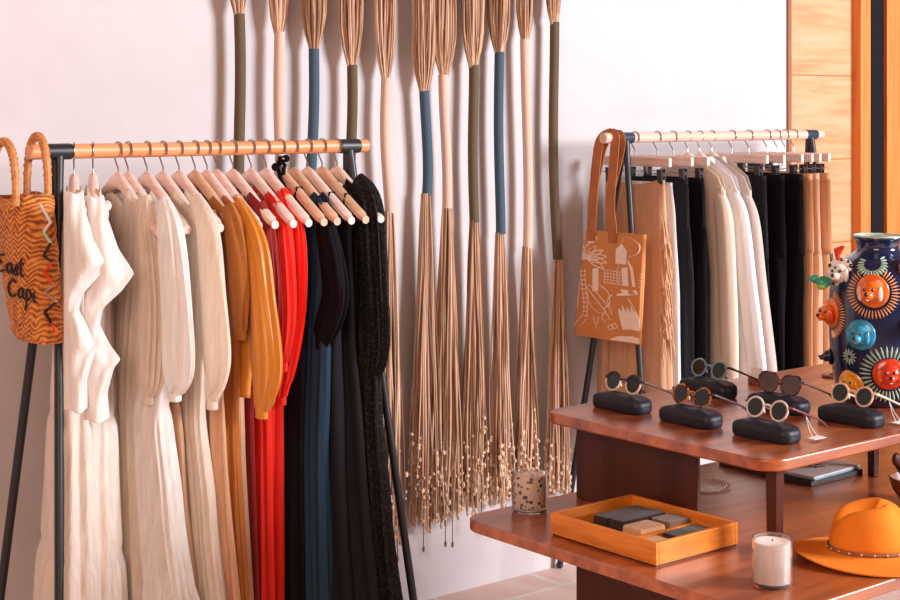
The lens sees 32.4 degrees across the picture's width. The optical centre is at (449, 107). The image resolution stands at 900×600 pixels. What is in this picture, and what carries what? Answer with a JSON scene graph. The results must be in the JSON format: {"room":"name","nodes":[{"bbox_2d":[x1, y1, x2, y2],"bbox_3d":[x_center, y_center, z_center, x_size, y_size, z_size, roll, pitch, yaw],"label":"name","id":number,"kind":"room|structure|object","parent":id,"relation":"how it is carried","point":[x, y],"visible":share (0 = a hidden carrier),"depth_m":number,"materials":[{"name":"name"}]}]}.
{"room":"clothing store","nodes":[
{"label":"clothing store","id":0,"kind":"room"},
{"bbox_2d":[0,0,851,599],"bbox_3d":[-1.611,0.010,4.222,8.840,3.400,0.120,0,0,-39],"label":"wall","id":1,"kind":"structure","parent":0,"point":[77,71],"depth_m":5.47,"materials":[{"name":"paint"}]},
{"bbox_2d":[269,0,288,165],"bbox_3d":[-0.537,0.275,4.935,0.106,2.411,0.103,0,0,5],"label":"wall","id":2,"kind":"structure","parent":1,"relation":"hanging from","point":[278,9],"depth_m":4.92,"materials":[{"name":"wicker"}]},
{"bbox_2d":[301,0,326,170],"bbox_3d":[-0.447,0.272,5.014,0.109,2.405,0.109,0,0,-44],"label":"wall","id":3,"kind":"structure","parent":1,"relation":"hanging from","point":[314,12],"depth_m":5.00,"materials":[{"name":"fabric"}]},
{"bbox_2d":[230,0,464,561],"bbox_3d":[-0.330,0.298,5.109,0.942,2.455,0.112,0,0,-39],"label":"wall hanging","id":4,"kind":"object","parent":1,"relation":"hanging from","point":[423,463],"depth_m":5.29},
{"bbox_2d":[338,0,363,160],"bbox_3d":[-0.327,0.305,5.109,0.098,2.469,0.107,0,0,-3],"label":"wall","id":5,"kind":"structure","parent":1,"relation":"hanging from","point":[350,11],"depth_m":5.10,"materials":[{"name":"wicker"}]},
{"bbox_2d":[460,0,488,515],"bbox_3d":[0.085,0.272,5.445,0.107,2.404,0.107,0,0,17],"label":"wall hanging","id":6,"kind":"object","parent":1,"relation":"hanging from","point":[475,443],"depth_m":5.43,"materials":[{"name":"fabric"}]},
{"bbox_2d":[487,0,515,507],"bbox_3d":[0.178,0.284,5.526,0.110,2.428,0.105,0,0,37],"label":"wall hanging","id":7,"kind":"object","parent":1,"relation":"hanging from","point":[500,412],"depth_m":5.51,"materials":[{"name":"fabric"}]},
{"bbox_2d":[513,0,539,469],"bbox_3d":[0.274,0.277,5.604,0.105,2.413,0.092,0,0,2],"label":"wall hanging","id":8,"kind":"object","parent":1,"relation":"hanging from","point":[526,409],"depth_m":5.59,"materials":[{"name":"fabric"}]},
{"bbox_2d":[543,0,571,496],"bbox_3d":[0.398,0.288,5.709,0.118,2.436,0.098,0,0,-22],"label":"wall hanging","id":9,"kind":"object","parent":1,"relation":"hanging from","point":[557,449],"depth_m":5.68,"materials":[{"name":"fabric"}]},
{"bbox_2d":[786,0,791,170],"bbox_3d":[1.427,0.010,6.666,0.022,3.400,0.092,0,0,-39],"label":"trim","id":10,"kind":"structure","parent":1,"relation":"attached to","point":[788,2],"depth_m":6.63,"materials":[{"name":"brown wood"}]},
{"bbox_2d":[852,0,870,251],"bbox_3d":[1.821,0.010,6.989,0.074,3.400,0.130,0,0,-39],"label":"trim","id":11,"kind":"structure","parent":1,"relation":"attached to","point":[861,9],"depth_m":6.94,"materials":[{"name":"orange wood"}]},
{"bbox_2d":[871,0,883,232],"bbox_3d":[1.913,0.010,7.077,0.117,3.400,0.110,0,0,-39],"label":"trim","id":12,"kind":"structure","parent":1,"relation":"attached to","point":[877,6],"depth_m":7.03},
{"bbox_2d":[884,0,899,248],"bbox_3d":[2.802,0.010,7.789,2.211,3.400,0.130,0,0,-39],"label":"trim","id":13,"kind":"structure","parent":1,"relation":"attached to","point":[891,7],"depth_m":7.06,"materials":[{"name":"orange wood"}]},
{"bbox_2d":[427,564,899,599],"bbox_3d":[1.430,1.760,2.360,11.200,0.100,6.850,0,0,-39],"label":"floor","id":14,"kind":"structure","parent":0,"point":[554,583],"depth_m":5.50,"materials":[{"name":"ceramic"}]},
{"bbox_2d":[0,139,416,599],"bbox_3d":[-0.641,0.900,4.194,1.142,1.620,0.508,0,0,-39],"label":"clothes rack","id":15,"kind":"object","parent":14,"relation":"on","point":[59,152],"visible":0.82,"depth_m":3.97,"materials":[{"name":"brown wood"}]},
{"bbox_2d":[0,132,63,343],"bbox_3d":[-1.037,0.312,3.819,0.135,0.507,0.346,0,0,-39],"label":"bag","id":16,"kind":"object","parent":15,"relation":"hanging from","point":[29,251],"visible":0.98,"depth_m":3.75,"materials":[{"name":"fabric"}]},
{"bbox_2d":[69,142,79,193],"bbox_3d":[-0.955,0.202,3.938,0.029,0.232,0.424,0,0,-15],"label":"hanger","id":17,"kind":"object","parent":15,"relation":"hanging from","point":[74,188],"visible":0.4,"depth_m":3.90,"materials":[{"name":"brown wood"}]},
{"bbox_2d":[33,185,103,599],"bbox_3d":[-0.953,0.777,3.917,0.208,1.161,0.512,0,0,-13],"label":"dress","id":18,"kind":"object","parent":17,"relation":"hanging from","point":[82,260],"visible":0.74,"depth_m":3.76,"materials":[{"name":"fabric"}]},
{"bbox_2d":[87,142,98,197],"bbox_3d":[-0.914,0.202,3.971,0.029,0.232,0.424,0,0,-15],"label":"hanger","id":19,"kind":"object","parent":15,"relation":"hanging from","point":[93,186],"visible":0.48,"depth_m":3.93,"materials":[{"name":"brown wood"}]},
{"bbox_2d":[84,185,133,599],"bbox_3d":[-0.911,0.784,3.951,0.217,1.172,0.518,0,0,-15],"label":"dress","id":20,"kind":"object","parent":19,"relation":"hanging from","point":[110,555],"visible":0.66,"depth_m":3.80,"materials":[{"name":"fabric"}]},
{"bbox_2d":[101,141,156,235],"bbox_3d":[-0.860,0.202,4.015,0.028,0.232,0.424,0,0,-39],"label":"hanger","id":21,"kind":"object","parent":15,"relation":"hanging from","point":[117,181],"visible":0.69,"depth_m":3.99,"materials":[{"name":"brown wood"}]},
{"bbox_2d":[104,190,164,599],"bbox_3d":[-0.858,0.803,4.012,0.126,1.189,0.482,0,0,-39],"label":"dress","id":22,"kind":"object","parent":21,"relation":"hanging from","point":[137,316],"visible":0.34,"depth_m":3.90,"materials":[{"name":"fabric"}]},
{"bbox_2d":[113,141,155,208],"bbox_3d":[-0.838,0.202,4.033,0.028,0.232,0.424,0,0,-39],"label":"hanger","id":23,"kind":"object","parent":15,"relation":"hanging from","point":[129,176],"visible":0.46,"depth_m":4.00,"materials":[{"name":"brown wood"}]},
{"bbox_2d":[116,191,199,599],"bbox_3d":[-0.822,0.814,4.013,0.168,1.206,0.706,0,0,-39],"label":"dress","id":24,"kind":"object","parent":23,"relation":"hanging from","point":[167,570],"visible":0.38,"depth_m":3.84,"materials":[{"name":"fabric"}]},
{"bbox_2d":[137,141,190,233],"bbox_3d":[-0.795,0.202,4.068,0.028,0.232,0.424,0,0,-39],"label":"hanger","id":25,"kind":"object","parent":15,"relation":"hanging from","point":[146,180],"visible":0.45,"depth_m":4.02,"materials":[{"name":"brown wood"}]},
{"bbox_2d":[169,198,198,593],"bbox_3d":[-0.775,0.830,4.043,0.077,1.198,0.507,0,0,-39],"label":"dress","id":26,"kind":"object","parent":25,"relation":"hanging from","point":[175,407],"visible":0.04,"depth_m":3.92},
{"bbox_2d":[145,140,194,225],"bbox_3d":[-0.759,0.202,4.098,0.028,0.232,0.424,0,0,-39],"label":"hanger","id":27,"kind":"object","parent":15,"relation":"hanging from","point":[164,179],"visible":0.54,"depth_m":4.06,"materials":[{"name":"brown wood"}]},
{"bbox_2d":[165,190,230,599],"bbox_3d":[-0.752,0.832,4.088,0.113,1.242,0.700,0,0,-39],"label":"dress","id":28,"kind":"object","parent":27,"relation":"hanging from","point":[204,243],"visible":0.29,"depth_m":3.90,"materials":[{"name":"fabric"}]},
{"bbox_2d":[163,140,223,231],"bbox_3d":[-0.722,0.202,4.128,0.028,0.232,0.424,0,0,-39],"label":"hanger","id":29,"kind":"object","parent":15,"relation":"hanging from","point":[181,180],"visible":0.44,"depth_m":4.09,"materials":[{"name":"brown wood"}]},
{"bbox_2d":[205,210,240,599],"bbox_3d":[-0.692,0.857,4.093,0.082,1.188,0.555,0,0,-38],"label":"dress","id":30,"kind":"object","parent":29,"relation":"hanging from","point":[215,419],"visible":0.04,"depth_m":3.94,"materials":[{"name":"beige fabric"}]},
{"bbox_2d":[179,140,224,218],"bbox_3d":[-0.684,0.202,4.159,0.028,0.232,0.424,0,0,-39],"label":"hanger","id":31,"kind":"object","parent":15,"relation":"hanging from","point":[196,178],"visible":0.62,"depth_m":4.12,"materials":[{"name":"beige wood"}]},
{"bbox_2d":[183,190,249,599],"bbox_3d":[-0.682,0.840,4.156,0.074,1.244,0.542,0,0,-39],"label":"dress","id":32,"kind":"object","parent":31,"relation":"hanging from","point":[233,236],"visible":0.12,"depth_m":3.99,"materials":[{"name":"fabric"}]},
{"bbox_2d":[195,140,233,202],"bbox_3d":[-0.656,0.202,4.182,0.028,0.232,0.424,0,0,-39],"label":"hanger","id":33,"kind":"object","parent":15,"relation":"hanging from","point":[207,174],"visible":0.39,"depth_m":4.14,"materials":[{"name":"brown wood"}]},
{"bbox_2d":[225,195,282,419],"bbox_3d":[-0.656,0.506,4.183,0.075,0.577,0.724,0,0,-39],"label":"blouse","id":34,"kind":"object","parent":33,"relation":"hanging from","point":[261,357],"visible":0.17,"depth_m":3.94,"materials":[{"name":"fabric"}]},
{"bbox_2d":[212,140,262,225],"bbox_3d":[-0.632,0.202,4.201,0.028,0.232,0.424,0,0,-39],"label":"hanger","id":35,"kind":"object","parent":15,"relation":"hanging from","point":[220,176],"visible":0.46,"depth_m":4.15,"materials":[{"name":"brown wood"}]},
{"bbox_2d":[236,194,253,599],"bbox_3d":[-0.636,0.853,4.207,0.071,1.248,0.361,0,0,-39],"label":"dress","id":36,"kind":"object","parent":35,"relation":"hanging from","point":[241,400],"visible":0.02,"depth_m":4.11,"materials":[{"name":"beige fabric"}]},
{"bbox_2d":[225,139,278,228],"bbox_3d":[-0.593,0.202,4.233,0.028,0.232,0.424,0,0,-39],"label":"hanger","id":37,"kind":"object","parent":15,"relation":"hanging from","point":[236,179],"visible":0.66,"depth_m":4.17,"materials":[{"name":"brown wood"}]},
{"bbox_2d":[236,188,281,599],"bbox_3d":[-0.593,0.853,4.233,0.062,1.270,0.446,0,0,-39],"label":"dress","id":38,"kind":"object","parent":37,"relation":"hanging from","point":[255,205],"visible":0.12,"depth_m":4.15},
{"bbox_2d":[234,139,296,227],"bbox_3d":[-0.548,0.202,4.269,0.028,0.232,0.424,0,0,-39],"label":"hanger","id":39,"kind":"object","parent":15,"relation":"hanging from","point":[251,176],"visible":0.67,"depth_m":4.21,"materials":[{"name":"brown wood"}]},
{"bbox_2d":[252,187,296,599],"bbox_3d":[-0.546,0.861,4.270,0.076,1.280,0.416,0,0,-39],"label":"dress","id":40,"kind":"object","parent":39,"relation":"hanging from","point":[262,429],"visible":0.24,"depth_m":4.19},
{"bbox_2d":[249,139,311,226],"bbox_3d":[-0.510,0.202,4.300,0.028,0.232,0.424,0,0,-39],"label":"hanger","id":41,"kind":"object","parent":15,"relation":"hanging from","point":[267,175],"visible":0.64,"depth_m":4.23,"materials":[{"name":"brown wood"}]},
{"bbox_2d":[270,187,307,599],"bbox_3d":[-0.512,0.864,4.299,0.083,1.296,0.375,0,0,-39],"label":"dress","id":42,"kind":"object","parent":41,"relation":"hanging from","point":[299,236],"visible":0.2,"depth_m":4.25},
{"bbox_2d":[268,139,326,225],"bbox_3d":[-0.472,0.202,4.331,0.028,0.232,0.424,0,0,-39],"label":"hanger","id":43,"kind":"object","parent":15,"relation":"hanging from","point":[301,196],"visible":0.55,"depth_m":4.23,"materials":[{"name":"beige wood"}]},
{"bbox_2d":[271,155,307,599],"bbox_3d":[-0.472,0.826,4.333,0.085,1.395,0.256,0,0,-32],"label":"dress","id":44,"kind":"object","parent":43,"relation":"hanging from","point":[295,577],"visible":0.3,"depth_m":4.25,"materials":[{"name":"black fabric"}]},
{"bbox_2d":[287,138,340,224],"bbox_3d":[-0.439,0.202,4.359,0.028,0.232,0.424,0,0,-39],"label":"hanger","id":45,"kind":"object","parent":15,"relation":"hanging from","point":[297,175],"visible":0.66,"depth_m":4.29,"materials":[{"name":"beige wood"}]},
{"bbox_2d":[287,188,348,599],"bbox_3d":[-0.439,0.876,4.359,0.108,1.316,0.501,0,0,-39],"label":"dress","id":46,"kind":"object","parent":45,"relation":"hanging from","point":[328,284],"visible":0.4,"depth_m":4.23,"materials":[{"name":"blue fabric"}]},
{"bbox_2d":[301,138,354,224],"bbox_3d":[-0.402,0.202,4.389,0.028,0.232,0.424,0,0,-39],"label":"hanger","id":47,"kind":"object","parent":15,"relation":"hanging from","point":[309,173],"visible":0.59,"depth_m":4.31,"materials":[{"name":"brown wood"}]},
{"bbox_2d":[327,191,354,599],"bbox_3d":[-0.396,0.888,4.381,0.114,1.313,0.461,0,0,-39],"label":"dress","id":48,"kind":"object","parent":47,"relation":"hanging from","point":[342,573],"visible":0.11,"depth_m":4.25,"materials":[{"name":"grey fabric"}]},
{"bbox_2d":[313,138,368,223],"bbox_3d":[-0.365,0.202,4.419,0.028,0.232,0.424,0,0,-39],"label":"hanger","id":49,"kind":"object","parent":15,"relation":"hanging from","point":[324,174],"visible":0.63,"depth_m":4.34,"materials":[{"name":"beige wood"}]},
{"bbox_2d":[337,193,379,599],"bbox_3d":[-0.345,0.896,4.396,0.123,1.319,0.531,0,0,-39],"label":"dress","id":50,"kind":"object","parent":49,"relation":"hanging from","point":[365,578],"visible":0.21,"depth_m":4.26,"materials":[{"name":"grey fabric"}]},
{"bbox_2d":[325,138,383,222],"bbox_3d":[-0.325,0.202,4.452,0.028,0.232,0.424,0,0,-39],"label":"hanger","id":51,"kind":"object","parent":15,"relation":"hanging from","point":[337,172],"visible":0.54,"depth_m":4.42,"materials":[{"name":"brown wood"}]},
{"bbox_2d":[314,173,402,599],"bbox_3d":[-0.295,0.879,4.418,0.139,1.392,0.577,0,0,-39],"label":"dress","id":52,"kind":"object","parent":51,"relation":"hanging from","point":[369,240],"visible":0.29,"depth_m":4.29,"materials":[{"name":"fabric"}]},
{"bbox_2d":[470,363,899,599],"bbox_3d":[1.101,1.215,3.828,2.055,0.990,0.902,0,0,-39],"label":"display table","id":53,"kind":"object","parent":14,"relation":"on","point":[618,454],"visible":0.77,"depth_m":3.47,"materials":[{"name":"brown wood"}]},
{"bbox_2d":[512,468,546,514],"bbox_3d":[0.184,0.885,3.581,0.081,0.089,0.081,0,0,-39],"label":"glass","id":54,"kind":"object","parent":53,"relation":"on","point":[529,485],"visible":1,"depth_m":3.55,"materials":[{"name":"white"}]},
{"bbox_2d":[593,391,651,415],"bbox_3d":[0.410,0.700,3.695,0.064,0.040,0.160,0,0,-39],"label":"glasses case","id":55,"kind":"object","parent":53,"relation":"on","point":[616,401],"visible":1,"depth_m":3.66,"materials":[{"name":"leather"}]},
{"bbox_2d":[605,371,671,394],"bbox_3d":[0.462,0.669,3.738,0.144,0.074,0.134,0,0,-39],"label":"sunglasses","id":56,"kind":"object","parent":53,"relation":"on","point":[633,382],"visible":0.99,"depth_m":3.69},
{"bbox_2d":[551,494,737,566],"bbox_3d":[0.415,0.905,3.334,0.253,0.050,0.313,0,0,-39],"label":"wooden tray","id":57,"kind":"object","parent":53,"relation":"on","point":[576,524],"visible":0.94,"depth_m":3.27,"materials":[{"name":"brown wood"}]},
{"bbox_2d":[593,505,648,527],"bbox_3d":[0.380,0.906,3.424,0.141,0.028,0.044,0,0,-39],"label":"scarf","id":58,"kind":"object","parent":57,"relation":"in","point":[602,519],"visible":0.58,"depth_m":3.41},
{"bbox_2d":[608,508,664,531],"bbox_3d":[0.410,0.905,3.388,0.141,0.030,0.042,0,0,-39],"label":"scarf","id":59,"kind":"object","parent":57,"relation":"in","point":[617,523],"visible":0.6,"depth_m":3.37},
{"bbox_2d":[622,520,664,535],"bbox_3d":[0.415,0.907,3.321,0.081,0.026,0.056,0,0,-39],"label":"soap bar","id":60,"kind":"object","parent":57,"relation":"in","point":[645,526],"visible":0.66,"depth_m":3.31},
{"bbox_2d":[645,536,667,541],"bbox_3d":[0.424,0.912,3.236,0.077,0.016,0.048,0,0,-39],"label":"soap bar","id":61,"kind":"object","parent":57,"relation":"in","point":[654,538],"visible":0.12,"depth_m":3.25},
{"bbox_2d":[651,513,689,528],"bbox_3d":[0.479,0.906,3.374,0.071,0.028,0.056,0,0,-39],"label":"soap bar","id":62,"kind":"object","parent":57,"relation":"in","point":[669,520],"visible":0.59,"depth_m":3.36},
{"bbox_2d":[663,524,708,538],"bbox_3d":[0.506,0.910,3.302,0.111,0.020,0.048,0,0,-39],"label":"soap bar","id":63,"kind":"object","parent":57,"relation":"in","point":[695,527],"visible":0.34,"depth_m":3.30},
{"bbox_2d":[659,404,722,429],"bbox_3d":[0.548,0.700,3.532,0.064,0.040,0.160,0,0,-39],"label":"glasses case","id":64,"kind":"object","parent":53,"relation":"on","point":[687,415],"visible":0.98,"depth_m":3.50,"materials":[{"name":"leather"}]},
{"bbox_2d":[679,376,736,398],"bbox_3d":[0.648,0.700,3.895,0.064,0.040,0.160,0,0,-39],"label":"glasses case","id":65,"kind":"object","parent":53,"relation":"on","point":[726,389],"visible":0.84,"depth_m":3.85,"materials":[{"name":"leather"}]},
{"bbox_2d":[672,383,746,410],"bbox_3d":[0.600,0.669,3.574,0.144,0.072,0.134,0,0,-39],"label":"sunglasses","id":66,"kind":"object","parent":53,"relation":"on","point":[703,396],"visible":0.99,"depth_m":3.53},
{"bbox_2d":[700,477,730,492],"bbox_3d":[0.610,0.927,3.813,0.163,0.005,0.162,0,0,-39],"label":"woven mat","id":67,"kind":"object","parent":53,"relation":"on","point":[707,485],"visible":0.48,"depth_m":3.80,"materials":[{"name":"wicker"}]},
{"bbox_2d":[691,358,757,381],"bbox_3d":[0.701,0.669,3.938,0.144,0.072,0.134,0,0,-39],"label":"sunglasses","id":68,"kind":"object","parent":53,"relation":"on","point":[699,366],"visible":0.99,"depth_m":3.89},
{"bbox_2d":[748,367,762,385],"bbox_3d":[0.798,0.698,4.029,0.022,0.045,0.044,0,0,-39],"label":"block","id":69,"kind":"object","parent":53,"relation":"on","point":[755,372],"visible":0.44,"depth_m":4.03,"materials":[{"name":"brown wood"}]},
{"bbox_2d":[732,417,800,444],"bbox_3d":[0.688,0.700,3.377,0.064,0.040,0.160,0,0,-39],"label":"glasses case","id":70,"kind":"object","parent":53,"relation":"on","point":[761,429],"visible":0.98,"depth_m":3.34,"materials":[{"name":"leather"}]},
{"bbox_2d":[751,532,792,590],"bbox_3d":[0.628,0.883,3.022,0.079,0.093,0.079,0,0,-39],"label":"candle","id":71,"kind":"object","parent":53,"relation":"on","point":[771,552],"visible":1,"depth_m":2.99,"materials":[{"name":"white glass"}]},
{"bbox_2d":[747,391,809,415],"bbox_3d":[0.782,0.700,3.689,0.064,0.040,0.160,0,0,-39],"label":"glasses case","id":72,"kind":"object","parent":53,"relation":"on","point":[800,403],"visible":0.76,"depth_m":3.65,"materials":[{"name":"fabric"}]},
{"bbox_2d":[745,396,827,439],"bbox_3d":[0.749,0.674,3.410,0.144,0.082,0.159,0,0,-39],"label":"sunglasses","id":73,"kind":"object","parent":53,"relation":"on","point":[755,405],"visible":1,"depth_m":3.37,"materials":[{"name":"beige plastic"}]},
{"bbox_2d":[719,462,862,486],"bbox_3d":[0.874,0.923,3.984,0.210,0.013,0.296,0,0,-39],"label":"closed book","id":74,"kind":"object","parent":53,"relation":"on","point":[802,481],"visible":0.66,"depth_m":3.87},
{"bbox_2d":[784,460,859,480],"bbox_3d":[0.876,0.912,3.981,0.198,0.010,0.279,0,0,-42],"label":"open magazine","id":75,"kind":"object","parent":74,"relation":"on","point":[814,472],"visible":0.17,"depth_m":3.89,"materials":[{"name":"white paper"}]},
{"bbox_2d":[758,370,831,397],"bbox_3d":[0.834,0.669,3.732,0.145,0.074,0.141,0,0,-39],"label":"sunglasses","id":76,"kind":"object","parent":53,"relation":"on","point":[768,381],"visible":0.99,"depth_m":3.69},
{"bbox_2d":[821,373,832,377],"bbox_3d":[1.022,0.716,4.149,0.056,0.008,0.056,0,0,-39],"label":"bracelet","id":77,"kind":"object","parent":53,"relation":"on","point":[826,375],"visible":0.59,"depth_m":4.14,"materials":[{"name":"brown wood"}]},
{"bbox_2d":[794,497,899,576],"bbox_3d":[0.870,0.870,3.203,0.312,0.114,0.284,0,0,0],"label":"hat","id":78,"kind":"object","parent":53,"relation":"on","point":[864,537],"visible":1,"depth_m":3.15,"materials":[{"name":"orange fabric"}]},
{"bbox_2d":[818,402,884,428],"bbox_3d":[0.917,0.700,3.543,0.064,0.040,0.160,0,0,-39],"label":"glasses case","id":79,"kind":"object","parent":53,"relation":"on","point":[840,413],"visible":0.99,"depth_m":3.51,"materials":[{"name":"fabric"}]},
{"bbox_2d":[806,233,899,407],"bbox_3d":[1.040,0.515,3.768,0.283,0.410,0.269,0,0,-39],"label":"vase","id":80,"kind":"object","parent":53,"relation":"on","point":[861,312],"visible":0.96,"depth_m":3.71,"materials":[{"name":"blue ceramic"}]},
{"bbox_2d":[830,382,899,423],"bbox_3d":[0.977,0.674,3.576,0.144,0.082,0.159,0,0,-39],"label":"sunglasses","id":81,"kind":"object","parent":53,"relation":"on","point":[840,392],"visible":1,"depth_m":3.54,"materials":[{"name":"beige plastic"}]},
{"bbox_2d":[888,471,899,498],"bbox_3d":[1.107,0.899,3.649,0.144,0.062,0.144,0,0,-39],"label":"wooden bowl","id":82,"kind":"object","parent":53,"relation":"on","point":[894,477],"visible":0.96,"depth_m":3.64,"materials":[{"name":"brown wood"}]},
{"bbox_2d":[892,453,899,473],"bbox_3d":[1.067,0.862,3.633,0.077,0.112,0.017,0,0,-22],"label":"wooden scoop","id":83,"kind":"object","parent":82,"relation":"in","point":[896,457],"visible":1,"depth_m":3.62,"materials":[{"name":"brown wood"}]},
{"bbox_2d":[556,130,833,567],"bbox_3d":[1.051,0.899,5.974,1.299,1.622,0.508,0,0,-39],"label":"clothes rack","id":84,"kind":"object","parent":14,"relation":"on","point":[809,136],"visible":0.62,"depth_m":5.72,"materials":[{"name":"brown wood"}]},
{"bbox_2d":[574,128,646,344],"bbox_3d":[0.590,0.451,5.566,0.097,0.758,0.359,0,0,-39],"label":"tote bag","id":85,"kind":"object","parent":84,"relation":"hanging from","point":[610,301],"visible":1,"depth_m":5.54,"materials":[{"name":"orange fabric"}]},
{"bbox_2d":[575,236,640,343],"bbox_3d":[0.559,0.636,5.543,0.019,0.378,0.337,0,0,-39],"label":"art print","id":86,"kind":"object","parent":85,"relation":"attached to","point":[609,293],"depth_m":5.52},
{"bbox_2d":[602,131,671,183],"bbox_3d":[0.676,0.179,5.668,0.026,0.190,0.350,0,0,-39],"label":"hanger","id":87,"kind":"object","parent":84,"relation":"hanging from","point":[635,161],"visible":0.79,"depth_m":5.60,"materials":[{"name":"brown wood"}]},
{"bbox_2d":[597,180,680,394],"bbox_3d":[0.676,0.766,5.670,0.111,1.016,0.402,0,0,-39],"label":"dress","id":88,"kind":"object","parent":84,"relation":"in","point":[653,202],"visible":0.55,"depth_m":5.57,"materials":[{"name":"fabric"}]},
{"bbox_2d":[624,131,693,178],"bbox_3d":[0.767,0.179,5.742,0.026,0.190,0.350,0,0,-39],"label":"hanger","id":89,"kind":"object","parent":84,"relation":"hanging from","point":[676,161],"visible":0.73,"depth_m":5.65,"materials":[{"name":"brown wood"}]},
{"bbox_2d":[631,176,693,378],"bbox_3d":[0.765,0.683,5.743,0.063,0.852,0.365,0,0,-39],"label":"trousers","id":90,"kind":"object","parent":89,"relation":"hanging from","point":[680,186],"visible":0.26,"depth_m":5.62,"materials":[{"name":"grey fabric"}]},
{"bbox_2d":[638,130,709,177],"bbox_3d":[0.834,0.179,5.797,0.026,0.190,0.350,0,0,-39],"label":"hanger","id":91,"kind":"object","parent":84,"relation":"hanging from","point":[698,161],"visible":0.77,"depth_m":5.70,"materials":[{"name":"brown wood"}]},
{"bbox_2d":[643,175,710,377],"bbox_3d":[0.834,0.683,5.797,0.058,0.852,0.354,0,0,-39],"label":"trousers","id":92,"kind":"object","parent":91,"relation":"hanging from","point":[700,253],"visible":0.19,"depth_m":5.67,"materials":[{"name":"black fabric"}]},
{"bbox_2d":[683,130,724,191],"bbox_3d":[0.898,0.200,5.849,0.028,0.232,0.348,0,0,-39],"label":"hanger","id":93,"kind":"object","parent":84,"relation":"hanging from","point":[687,153],"visible":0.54,"depth_m":5.83,"materials":[{"name":"brown wood"}]},
{"bbox_2d":[655,155,738,379],"bbox_3d":[0.899,0.634,5.849,0.068,0.912,0.488,0,0,-39],"label":"shirt","id":94,"kind":"object","parent":93,"relation":"hanging from","point":[724,338],"visible":0.23,"depth_m":5.70,"materials":[{"name":"fabric"}]},
{"bbox_2d":[695,130,733,191],"bbox_3d":[0.950,0.200,5.891,0.028,0.232,0.348,0,0,-39],"label":"hanger","id":95,"kind":"object","parent":84,"relation":"hanging from","point":[699,153],"visible":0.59,"depth_m":5.88,"materials":[{"name":"brown wood"}]},
{"bbox_2d":[693,154,766,377],"bbox_3d":[0.951,0.635,5.892,0.063,0.915,0.660,0,0,-39],"label":"shirt","id":96,"kind":"object","parent":95,"relation":"hanging from","point":[750,331],"visible":0.2,"depth_m":5.70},
{"bbox_2d":[707,130,741,187],"bbox_3d":[1.003,0.200,5.935,0.028,0.232,0.348,0,0,-39],"label":"hanger","id":97,"kind":"object","parent":84,"relation":"hanging from","point":[712,153],"visible":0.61,"depth_m":5.92,"materials":[{"name":"brown wood"}]},
{"bbox_2d":[705,154,776,371],"bbox_3d":[1.004,0.633,5.935,0.065,0.912,0.645,0,0,-41],"label":"shirt","id":98,"kind":"object","parent":97,"relation":"hanging from","point":[742,178],"visible":0.09,"depth_m":5.74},
{"bbox_2d":[704,130,768,175],"bbox_3d":[1.093,0.179,6.008,0.026,0.190,0.350,0,0,-39],"label":"hanger","id":99,"kind":"object","parent":84,"relation":"hanging from","point":[734,158],"visible":0.71,"depth_m":5.93,"materials":[{"name":"brown wood"}]},
{"bbox_2d":[747,175,768,294],"bbox_3d":[1.093,0.683,6.008,0.059,0.852,0.365,0,0,-39],"label":"trousers","id":100,"kind":"object","parent":99,"relation":"hanging from","point":[758,184],"visible":0.12,"depth_m":5.88,"materials":[{"name":"grey fabric"}]},
{"bbox_2d":[716,129,785,174],"bbox_3d":[1.171,0.179,6.072,0.026,0.190,0.350,0,0,-39],"label":"hanger","id":101,"kind":"object","parent":84,"relation":"hanging from","point":[773,158],"visible":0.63,"depth_m":5.97,"materials":[{"name":"brown wood"}]},
{"bbox_2d":[745,173,785,370],"bbox_3d":[1.169,0.683,6.074,0.053,0.852,0.368,0,0,-39],"label":"trousers","id":102,"kind":"object","parent":84,"relation":"in","point":[775,183],"visible":0.22,"depth_m":5.94,"materials":[{"name":"black fabric"}]},
{"bbox_2d":[733,129,803,173],"bbox_3d":[1.256,0.179,6.141,0.026,0.190,0.350,0,0,-39],"label":"hanger","id":103,"kind":"object","parent":84,"relation":"hanging from","point":[799,158],"visible":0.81,"depth_m":6.04,"materials":[{"name":"brown wood"}]},
{"bbox_2d":[744,172,804,369],"bbox_3d":[1.256,0.683,6.140,0.050,0.852,0.365,0,0,-39],"label":"trousers","id":104,"kind":"object","parent":84,"relation":"in","point":[794,216],"visible":0.27,"depth_m":6.02,"materials":[{"name":"black fabric"}]},
{"bbox_2d":[745,171,813,366],"bbox_3d":[1.304,0.708,6.181,0.051,0.902,0.361,0,0,-39],"label":"trousers","id":105,"kind":"object","parent":84,"relation":"in","point":[807,178],"visible":0.23,"depth_m":6.05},
{"bbox_2d":[746,129,813,173],"bbox_3d":[1.304,0.179,6.180,0.026,0.190,0.350,0,0,-39],"label":"hanger","id":106,"kind":"object","parent":84,"relation":"hanging from","point":[803,168],"visible":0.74,"depth_m":6.08,"materials":[{"name":"brown wood"}]},
{"bbox_2d":[756,129,821,172],"bbox_3d":[1.343,0.179,6.211,0.026,0.190,0.350,0,0,-39],"label":"hanger","id":107,"kind":"object","parent":84,"relation":"hanging from","point":[817,156],"visible":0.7,"depth_m":6.11,"materials":[{"name":"brown wood"}]},
{"bbox_2d":[763,171,822,364],"bbox_3d":[1.342,0.708,6.211,0.052,0.902,0.363,0,0,-39],"label":"trousers","id":108,"kind":"object","parent":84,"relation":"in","point":[817,326],"visible":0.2,"depth_m":6.08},
{"bbox_2d":[759,129,830,172],"bbox_3d":[1.387,0.179,6.247,0.026,0.190,0.350,0,0,-39],"label":"hanger","id":109,"kind":"object","parent":84,"relation":"hanging from","point":[826,157],"visible":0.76,"depth_m":6.14,"materials":[{"name":"brown wood"}]},
{"bbox_2d":[780,171,831,363],"bbox_3d":[1.386,0.708,6.246,0.056,0.902,0.371,0,0,-39],"label":"trousers","id":110,"kind":"object","parent":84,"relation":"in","point":[824,178],"visible":0.14,"depth_m":6.11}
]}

